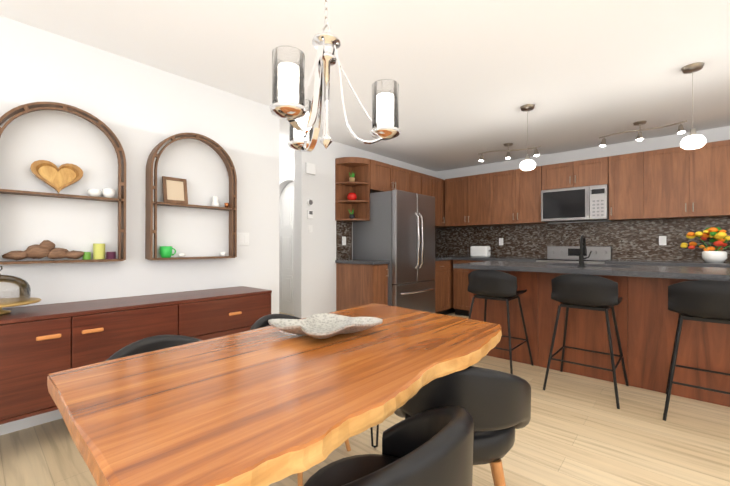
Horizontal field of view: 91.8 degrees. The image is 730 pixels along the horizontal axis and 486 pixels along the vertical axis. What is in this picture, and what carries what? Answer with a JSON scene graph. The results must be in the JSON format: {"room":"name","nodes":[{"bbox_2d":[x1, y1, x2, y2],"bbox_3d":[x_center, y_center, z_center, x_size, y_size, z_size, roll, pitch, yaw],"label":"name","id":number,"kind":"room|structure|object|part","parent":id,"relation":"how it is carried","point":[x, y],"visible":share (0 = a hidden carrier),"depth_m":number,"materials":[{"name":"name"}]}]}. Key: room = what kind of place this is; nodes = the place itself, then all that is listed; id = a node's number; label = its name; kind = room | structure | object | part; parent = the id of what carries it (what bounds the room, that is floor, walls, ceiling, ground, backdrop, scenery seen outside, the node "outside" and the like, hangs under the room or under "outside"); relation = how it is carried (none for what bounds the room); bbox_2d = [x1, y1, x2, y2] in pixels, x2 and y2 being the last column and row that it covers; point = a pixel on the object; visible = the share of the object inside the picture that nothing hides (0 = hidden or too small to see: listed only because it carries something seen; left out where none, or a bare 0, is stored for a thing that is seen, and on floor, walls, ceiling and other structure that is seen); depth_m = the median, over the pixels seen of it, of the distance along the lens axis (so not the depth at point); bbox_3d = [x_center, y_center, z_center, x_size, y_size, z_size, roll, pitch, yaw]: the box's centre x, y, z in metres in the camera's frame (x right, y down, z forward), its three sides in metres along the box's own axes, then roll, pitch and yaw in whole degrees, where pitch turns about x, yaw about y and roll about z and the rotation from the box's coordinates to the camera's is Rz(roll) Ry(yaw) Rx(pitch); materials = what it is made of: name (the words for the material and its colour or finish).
{"room":"kitchen","nodes":[
{"label":"kitchen","id":0,"kind":"room"},
{"bbox_2d":[0,16,279,313],"bbox_3d":[-2.446,-0.107,1.787,0.120,2.440,4.670,0,0,42],"label":"wall","id":1,"kind":"structure","parent":0,"point":[141,111],"depth_m":2.53,"materials":[{"name":"white paint"}]},
{"bbox_2d":[0,409,62,435],"bbox_3d":[-2.217,1.066,2.327,0.532,0.100,5.790,0,0,42],"label":"baseboard","id":2,"kind":"structure","parent":1,"relation":"attached to","point":[24,423],"depth_m":2.14,"materials":[{"name":"white paint"}]},
{"bbox_2d":[0,102,125,264],"bbox_3d":[-1.896,-0.369,2.223,0.112,0.982,0.650,0,0,42],"label":"shelf","id":3,"kind":"object","parent":1,"relation":"attached to","point":[20,110],"visible":1,"depth_m":2.29,"materials":[{"name":"brown wood"}]},
{"bbox_2d":[2,240,83,260],"bbox_3d":[-1.953,0.043,2.163,0.088,0.124,0.374,0,0,42],"label":"driftwood","id":4,"kind":"object","parent":3,"relation":"on","point":[45,248],"visible":1,"depth_m":2.14,"materials":[{"name":"brown wood"}]},
{"bbox_2d":[30,160,82,193],"bbox_3d":[-1.908,-0.405,2.201,0.071,0.204,0.250,0,0,42],"label":"bowl","id":5,"kind":"object","parent":3,"relation":"on","point":[59,179],"visible":1,"depth_m":2.19,"materials":[{"name":"brown wood"}]},
{"bbox_2d":[82,244,115,259],"bbox_3d":[-1.772,0.056,2.359,0.102,0.104,0.176,0,0,42],"label":"candle","id":6,"kind":"object","parent":3,"relation":"on","point":[98,251],"visible":0.88,"depth_m":2.35,"materials":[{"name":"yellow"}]},
{"bbox_2d":[87,188,115,197],"bbox_3d":[-1.768,-0.339,2.378,0.083,0.074,0.158,0,0,42],"label":"ceramic piece","id":7,"kind":"object","parent":3,"relation":"on","point":[108,192],"visible":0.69,"depth_m":2.37,"materials":[{"name":"white ceramic"}]},
{"bbox_2d":[145,133,236,259],"bbox_3d":[-1.359,-0.367,2.823,0.112,0.987,0.660,0,0,42],"label":"shelf","id":8,"kind":"object","parent":1,"relation":"attached to","point":[221,152],"visible":1,"depth_m":2.70,"materials":[{"name":"brown wood"}]},
{"bbox_2d":[159,246,175,257],"bbox_3d":[-1.486,0.067,2.671,0.086,0.085,0.114,0,0,42],"label":"cup","id":9,"kind":"object","parent":8,"relation":"on","point":[165,251],"visible":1,"depth_m":2.63,"materials":[{"name":"green ceramic"}]},
{"bbox_2d":[162,176,187,203],"bbox_3d":[-1.448,-0.400,2.701,0.050,0.200,0.170,0,0,42],"label":"framed picture","id":10,"kind":"object","parent":8,"relation":"on","point":[174,190],"visible":0.98,"depth_m":2.70,"materials":[{"name":"brown wood"}]},
{"bbox_2d":[211,196,228,207],"bbox_3d":[-1.220,-0.346,2.978,0.069,0.095,0.143,0,0,42],"label":"figurine","id":11,"kind":"object","parent":8,"relation":"on","point":[215,200],"visible":0.88,"depth_m":2.93,"materials":[{"name":"white ceramic"}]},
{"bbox_2d":[237,232,248,244],"bbox_3d":[-1.100,-0.036,3.192,0.010,0.115,0.120,0,0,42],"label":"light switch","id":12,"kind":"object","parent":1,"relation":"attached to","point":[242,238],"visible":0.98,"depth_m":3.19,"materials":[{"name":"white plastic"}]},
{"bbox_2d":[279,157,293,196],"bbox_3d":[-0.997,-0.085,5.356,1.680,2.440,0.120,0,0,42],"label":"wall","id":13,"kind":"structure","parent":0,"point":[286,171],"depth_m":5.51,"materials":[{"name":"white paint"}]},
{"bbox_2d":[279,181,293,314],"bbox_3d":[-1.115,0.053,5.553,0.920,2.155,0.090,0,0,42],"label":"hall door","id":14,"kind":"structure","parent":13,"relation":"in","point":[286,251],"depth_m":5.68,"materials":[{"name":"white"}]},
{"bbox_2d":[0,312,729,485],"bbox_3d":[0.456,1.137,1.633,9.040,0.050,8.560,0,0,42],"label":"floor","id":15,"kind":"structure","parent":0,"point":[578,430],"depth_m":1.96,"materials":[{"name":"beige wood"}]},
{"bbox_2d":[0,286,271,424],"bbox_3d":[-1.500,0.750,2.372,0.470,0.738,1.738,0,0,42],"label":"sideboard","id":16,"kind":"object","parent":15,"relation":"on","point":[39,344],"visible":0.52,"depth_m":2.02,"materials":[{"name":"brown wood"}]},
{"bbox_2d":[0,297,41,314],"bbox_3d":[-1.963,0.346,1.889,0.350,0.062,0.350,0,0,42],"label":"cake stand","id":17,"kind":"object","parent":16,"relation":"on","point":[8,303],"visible":0.83,"depth_m":1.90,"materials":[{"name":"gold metal"}]},
{"bbox_2d":[0,266,30,302],"bbox_3d":[-1.963,0.217,1.890,0.260,0.195,0.260,0,0,42],"label":"dome","id":18,"kind":"object","parent":17,"relation":"on","point":[24,290],"visible":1,"depth_m":2.00,"materials":[{"name":"clear glass"}]},
{"bbox_2d":[106,335,202,360],"bbox_3d":[-0.753,0.754,1.362,0.466,0.718,0.509,0,0,42],"label":"chair","id":19,"kind":"object","parent":15,"relation":"on","point":[152,343],"visible":0.06,"depth_m":1.49,"materials":[{"name":"black leather"}]},
{"bbox_2d":[47,303,501,485],"bbox_3d":[-0.104,0.727,1.233,0.869,0.765,1.448,0,0,42],"label":"dining table","id":20,"kind":"object","parent":15,"relation":"on","point":[266,406],"visible":0.92,"depth_m":0.80,"materials":[{"name":"brown wood"}]},
{"bbox_2d":[268,313,382,338],"bbox_3d":[-0.151,0.317,1.348,0.318,0.052,0.329,0,0,42],"label":"bowl","id":21,"kind":"object","parent":20,"relation":"on","point":[323,325],"visible":1,"depth_m":1.37,"materials":[{"name":"grey stone"}]},
{"bbox_2d":[250,314,350,485],"bbox_3d":[-0.355,0.757,1.863,0.472,0.718,0.509,0,0,42],"label":"chair","id":22,"kind":"object","parent":15,"relation":"on","point":[261,322],"visible":0.06,"depth_m":1.90,"materials":[{"name":"black leather"}]},
{"bbox_2d":[336,263,388,310],"bbox_3d":[-0.032,0.695,4.468,0.650,0.868,0.292,0,0,42],"label":"base cabinet","id":23,"kind":"object","parent":15,"relation":"on","point":[357,285],"visible":0.71,"depth_m":4.34,"materials":[{"name":"brown wood"}]},
{"bbox_2d":[335,259,389,264],"bbox_3d":[-0.040,0.237,4.465,0.647,0.040,0.312,0,0,42],"label":"countertop","id":24,"kind":"structure","parent":23,"relation":"on","point":[359,261],"depth_m":4.35,"materials":[{"name":"stone"}]},
{"bbox_2d":[304,406,473,485],"bbox_3d":[0.031,0.751,0.888,0.460,0.718,0.510,0,0,42],"label":"chair","id":25,"kind":"object","parent":15,"relation":"on","point":[432,447],"visible":1,"depth_m":0.78,"materials":[{"name":"black leather"}]},
{"bbox_2d":[353,189,434,312],"bbox_3d":[0.440,0.239,4.879,0.796,1.785,0.930,0,0,42],"label":"fridge","id":26,"kind":"object","parent":15,"relation":"on","point":[397,230],"visible":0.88,"depth_m":4.55,"materials":[{"name":"grey metal"}]},
{"bbox_2d":[433,260,452,314],"bbox_3d":[0.910,0.702,5.545,0.617,0.868,0.643,0,0,42],"label":"base cabinet","id":27,"kind":"object","parent":15,"relation":"on","point":[443,279],"depth_m":5.44,"materials":[{"name":"brown wood"}]},
{"bbox_2d":[435,256,452,260],"bbox_3d":[0.920,0.244,5.527,0.660,0.040,0.630,0,0,42],"label":"countertop","id":28,"kind":"structure","parent":27,"relation":"on","point":[437,258],"depth_m":5.45,"materials":[{"name":"stone"}]},
{"bbox_2d":[394,366,530,485],"bbox_3d":[0.357,0.754,1.361,0.527,0.718,0.526,0,0,42],"label":"chair","id":29,"kind":"object","parent":15,"relation":"on","point":[496,404],"visible":0.56,"depth_m":1.14,"materials":[{"name":"black leather"}]},
{"bbox_2d":[453,260,480,315],"bbox_3d":[1.754,0.703,5.652,0.455,0.868,0.597,0,0,42],"label":"base cabinet","id":30,"kind":"object","parent":15,"relation":"on","point":[460,293],"depth_m":5.50,"materials":[{"name":"brown wood"}]},
{"bbox_2d":[447,256,540,261],"bbox_3d":[1.792,0.244,5.596,1.869,0.040,0.633,0,0,42],"label":"countertop","id":31,"kind":"structure","parent":30,"relation":"on","point":[520,259],"depth_m":5.19,"materials":[{"name":"stone"}]},
{"bbox_2d":[470,246,490,256],"bbox_3d":[1.846,0.135,5.641,0.295,0.177,0.170,0,0,42],"label":"toaster","id":32,"kind":"object","parent":31,"relation":"on","point":[479,251],"visible":1,"depth_m":5.57,"materials":[{"name":"white plastic"}]},
{"bbox_2d":[605,260,729,267],"bbox_3d":[3.982,0.232,3.640,2.452,0.040,0.627,0,0,42],"label":"countertop","id":33,"kind":"structure","parent":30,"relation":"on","point":[664,263],"depth_m":3.88,"materials":[{"name":"stone"}]},
{"bbox_2d":[680,227,729,262],"bbox_3d":[3.834,0.019,3.888,0.550,0.388,0.283,0,0,42],"label":"flower vase","id":34,"kind":"object","parent":33,"relation":"on","point":[718,236],"visible":0.98,"depth_m":3.85,"materials":[{"name":"white ceramic"}]},
{"bbox_2d":[467,270,533,373],"bbox_3d":[1.186,0.677,3.202,0.482,0.892,0.542,0,0,42],"label":"stool","id":35,"kind":"object","parent":15,"relation":"on","point":[492,285],"visible":0.85,"depth_m":3.04,"materials":[{"name":"black leather"}]},
{"bbox_2d":[536,246,611,263],"bbox_3d":[2.762,0.588,4.694,0.766,1.085,0.667,0,0,42],"label":"range","id":36,"kind":"object","parent":15,"relation":"on","point":[571,254],"visible":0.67,"depth_m":4.77,"materials":[{"name":"grey metal"}]},
{"bbox_2d":[543,274,628,408],"bbox_3d":[1.708,0.674,2.736,0.482,0.892,0.542,0,0,42],"label":"stool","id":37,"kind":"object","parent":15,"relation":"on","point":[588,292],"visible":1,"depth_m":2.60,"materials":[{"name":"black leather"}]},
{"bbox_2d":[453,235,729,406],"bbox_3d":[2.252,0.523,3.008,2.750,1.194,1.040,0,0,42],"label":"kitchen island","id":38,"kind":"object","parent":15,"relation":"on","point":[647,320],"visible":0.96,"depth_m":2.80,"materials":[{"name":"brown wood"}]},
{"bbox_2d":[453,261,729,280],"bbox_3d":[2.252,0.228,3.009,2.750,0.040,1.040,0,0,42],"label":"island countertop","id":39,"kind":"structure","parent":38,"relation":"on","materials":[{"name":"stone"}]},
{"bbox_2d":[577,235,591,266],"bbox_3d":[1.950,0.068,3.123,0.110,0.281,0.185,0,0,42],"label":"faucet","id":40,"kind":"object","parent":39,"relation":"on","point":[583,247],"depth_m":3.09,"materials":[{"name":"black metal"}]},
{"bbox_2d":[663,280,729,420],"bbox_3d":[2.230,0.671,2.269,0.482,0.892,0.542,0,0,42],"label":"stool","id":41,"kind":"object","parent":15,"relation":"on","point":[702,300],"visible":1,"depth_m":2.19,"materials":[{"name":"black leather"}]},
{"bbox_2d":[294,137,435,317],"bbox_3d":[0.228,-0.085,5.360,0.140,2.440,3.080,0,0,42],"label":"wall","id":42,"kind":"structure","parent":0,"point":[314,271],"depth_m":4.36,"materials":[{"name":"white paint"}]},
{"bbox_2d":[307,210,312,218],"bbox_3d":[-0.656,-0.345,4.247,0.027,0.105,0.080,0,0,42],"label":"light switch","id":43,"kind":"object","parent":42,"relation":"attached to","point":[309,212],"depth_m":4.23,"materials":[{"name":"white plastic"}]},
{"bbox_2d":[307,199,312,205],"bbox_3d":[-0.657,-0.487,4.248,0.026,0.084,0.084,0,0,42],"label":"light switch","id":44,"kind":"object","parent":42,"relation":"attached to","point":[309,202],"depth_m":4.23,"materials":[{"name":"white plastic"}]},
{"bbox_2d":[305,162,315,174],"bbox_3d":[-0.655,-0.892,4.250,0.030,0.130,0.140,0,0,42],"label":"light switch","id":45,"kind":"object","parent":42,"relation":"attached to","point":[310,168],"depth_m":4.23,"materials":[{"name":"white plastic"}]},
{"bbox_2d":[342,237,345,244],"bbox_3d":[-0.277,-0.027,4.677,0.005,0.115,0.070,0,0,42],"label":"electrical outlet plate","id":46,"kind":"object","parent":42,"relation":"attached to","point":[343,238],"depth_m":4.67,"materials":[{"name":"white plastic"}]},
{"bbox_2d":[335,157,369,221],"bbox_3d":[-0.161,-0.690,4.583,0.315,0.800,0.315,0,0,42],"label":"corner shelf unit","id":47,"kind":"object","parent":42,"relation":"attached to","point":[359,168],"visible":1,"depth_m":4.62,"materials":[{"name":"brown wood"}]},
{"bbox_2d":[347,193,356,199],"bbox_3d":[-0.170,-0.605,4.614,0.126,0.122,0.126,0,0,42],"label":"apple","id":48,"kind":"object","parent":47,"relation":"on","point":[351,196],"visible":0.75,"depth_m":4.57,"materials":[{"name":"red food"}]},
{"bbox_2d":[349,173,354,181],"bbox_3d":[-0.171,-0.852,4.609,0.090,0.146,0.092,0,0,42],"label":"potted plant","id":49,"kind":"object","parent":47,"relation":"on","point":[352,178],"visible":0.92,"depth_m":4.59,"materials":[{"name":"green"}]},
{"bbox_2d":[349,209,354,218],"bbox_3d":[-0.171,-0.375,4.612,0.080,0.133,0.082,0,0,42],"label":"potted plant","id":50,"kind":"object","parent":47,"relation":"on","point":[352,216],"visible":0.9,"depth_m":4.59,"materials":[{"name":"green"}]},
{"bbox_2d":[336,221,436,259],"bbox_3d":[0.467,-0.031,5.517,0.005,0.507,2.513,0,0,42],"label":"backsplash","id":51,"kind":"structure","parent":42,"relation":"attached to","point":[343,228],"depth_m":4.69,"materials":[{"name":"tile"}]},
{"bbox_2d":[370,159,413,192],"bbox_3d":[0.267,-0.892,5.054,0.327,0.390,0.950,0,0,42],"label":"upper cabinet","id":52,"kind":"object","parent":42,"relation":"attached to","point":[384,177],"depth_m":4.89,"materials":[{"name":"brown wood"}]},
{"bbox_2d":[414,171,437,226],"bbox_3d":[0.816,-0.683,5.667,0.327,0.800,0.697,0,0,42],"label":"upper cabinet","id":53,"kind":"object","parent":42,"relation":"attached to","point":[424,184],"depth_m":5.64,"materials":[{"name":"brown wood"}]},
{"bbox_2d":[438,178,445,226],"bbox_3d":[1.089,-0.681,5.972,0.327,0.800,0.350,0,0,42],"label":"upper cabinet","id":54,"kind":"object","parent":42,"relation":"attached to","point":[441,183],"depth_m":5.96,"materials":[{"name":"brown wood"}]},
{"bbox_2d":[0,0,729,171],"bbox_3d":[0.456,-1.358,1.648,9.040,0.060,8.560,0,0,42],"label":"ceiling","id":55,"kind":"structure","parent":0,"point":[471,77],"depth_m":2.54,"materials":[{"name":"white paint"}]},
{"bbox_2d":[269,0,400,152],"bbox_3d":[-0.180,-0.835,1.279,0.474,0.989,0.477,0,0,42],"label":"chandelier","id":56,"kind":"object","parent":55,"relation":"hanging from","point":[289,88],"visible":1,"depth_m":1.25,"materials":[{"name":"silver metal"}]},
{"bbox_3d":[-0.180,-0.493,1.277,0.456,0.166,0.459,0,0,42],"label":"glass","id":57,"kind":"part","parent":56,"relation":"part of","materials":[{"name":"clear glass"}]},
{"bbox_2d":[478,143,540,161],"bbox_3d":[1.883,-1.208,4.668,0.740,0.200,0.264,0,0,42],"label":"track light","id":58,"kind":"object","parent":55,"relation":"attached to","point":[536,154],"visible":1,"depth_m":4.66,"materials":[{"name":"silver metal"}]},
{"bbox_2d":[520,104,535,170],"bbox_3d":[1.568,-1.009,3.415,0.144,0.614,0.144,0,0,42],"label":"pendant light","id":59,"kind":"object","parent":55,"relation":"hanging from","point":[527,164],"visible":1,"depth_m":3.38,"materials":[{"name":"white glass"}]},
{"bbox_3d":[1.568,-0.750,3.413,0.144,0.095,0.144,0,0,42],"label":"lamp shade","id":60,"kind":"part","parent":59,"relation":"part of","materials":[{"name":"white glass"}]},
{"bbox_2d":[599,120,686,146],"bbox_3d":[2.993,-1.214,3.853,0.765,0.200,0.128,0,0,42],"label":"track light","id":61,"kind":"object","parent":55,"relation":"attached to","point":[681,129],"visible":1,"depth_m":3.83,"materials":[{"name":"silver metal"}]},
{"bbox_2d":[680,62,705,149],"bbox_3d":[2.454,-1.014,2.649,0.144,0.614,0.144,0,0,42],"label":"pendant light","id":62,"kind":"object","parent":55,"relation":"hanging from","point":[693,140],"visible":1,"depth_m":2.62,"materials":[{"name":"white glass"}]},
{"bbox_3d":[2.454,-0.755,2.648,0.144,0.095,0.144,0,0,42],"label":"lamp shade","id":63,"kind":"part","parent":62,"relation":"part of","materials":[{"name":"white glass"}]},
{"bbox_2d":[436,126,729,261],"bbox_3d":[3.940,-0.093,4.185,7.240,2.440,0.120,0,0,42],"label":"wall","id":64,"kind":"structure","parent":0,"point":[709,135],"depth_m":4.83,"materials":[{"name":"white paint"}]},
{"bbox_2d":[445,173,500,226],"bbox_3d":[1.768,-0.682,5.826,0.835,0.800,0.322,0,0,42],"label":"upper cabinet","id":65,"kind":"object","parent":64,"relation":"attached to","point":[468,199],"depth_m":5.69,"materials":[{"name":"brown wood"}]},
{"bbox_2d":[493,166,547,224],"bbox_3d":[2.291,-0.685,5.358,0.797,0.800,0.322,0,0,42],"label":"upper cabinet","id":66,"kind":"object","parent":64,"relation":"attached to","point":[516,192],"depth_m":5.20,"materials":[{"name":"brown wood"}]},
{"bbox_2d":[541,157,608,190],"bbox_3d":[2.878,-0.914,4.834,0.776,0.350,0.322,0,0,42],"label":"upper cabinet","id":67,"kind":"object","parent":64,"relation":"attached to","point":[588,172],"depth_m":4.69,"materials":[{"name":"brown wood"}]},
{"bbox_2d":[541,184,609,222],"bbox_3d":[2.844,-0.515,4.792,0.766,0.432,0.426,0,0,42],"label":"over-the-range microwave","id":68,"kind":"object","parent":67,"relation":"attached to","point":[582,204],"visible":1,"depth_m":4.65,"materials":[{"name":"grey metal"}]},
{"bbox_2d":[437,217,729,261],"bbox_3d":[3.205,-0.035,4.757,5.098,0.507,0.005,0,0,42],"label":"backsplash","id":69,"kind":"structure","parent":64,"relation":"attached to","point":[633,240],"depth_m":4.80,"materials":[{"name":"tile"}]},
{"bbox_2d":[607,150,652,220],"bbox_3d":[3.321,-0.691,4.436,0.407,0.800,0.322,0,0,42],"label":"upper cabinet","id":70,"kind":"object","parent":64,"relation":"attached to","point":[630,184],"depth_m":4.30,"materials":[{"name":"brown wood"}]},
{"bbox_2d":[659,236,665,244],"bbox_3d":[3.655,-0.029,4.347,0.070,0.115,0.005,0,0,42],"label":"electrical outlet plate","id":71,"kind":"object","parent":64,"relation":"attached to","point":[662,240],"depth_m":4.35,"materials":[{"name":"white plastic"}]},
{"bbox_2d":[653,140,729,219],"bbox_3d":[3.728,-0.693,4.072,0.914,0.800,0.322,0,0,42],"label":"upper cabinet","id":72,"kind":"object","parent":64,"relation":"attached to","point":[675,183],"depth_m":3.93,"materials":[{"name":"brown wood"}]}
]}

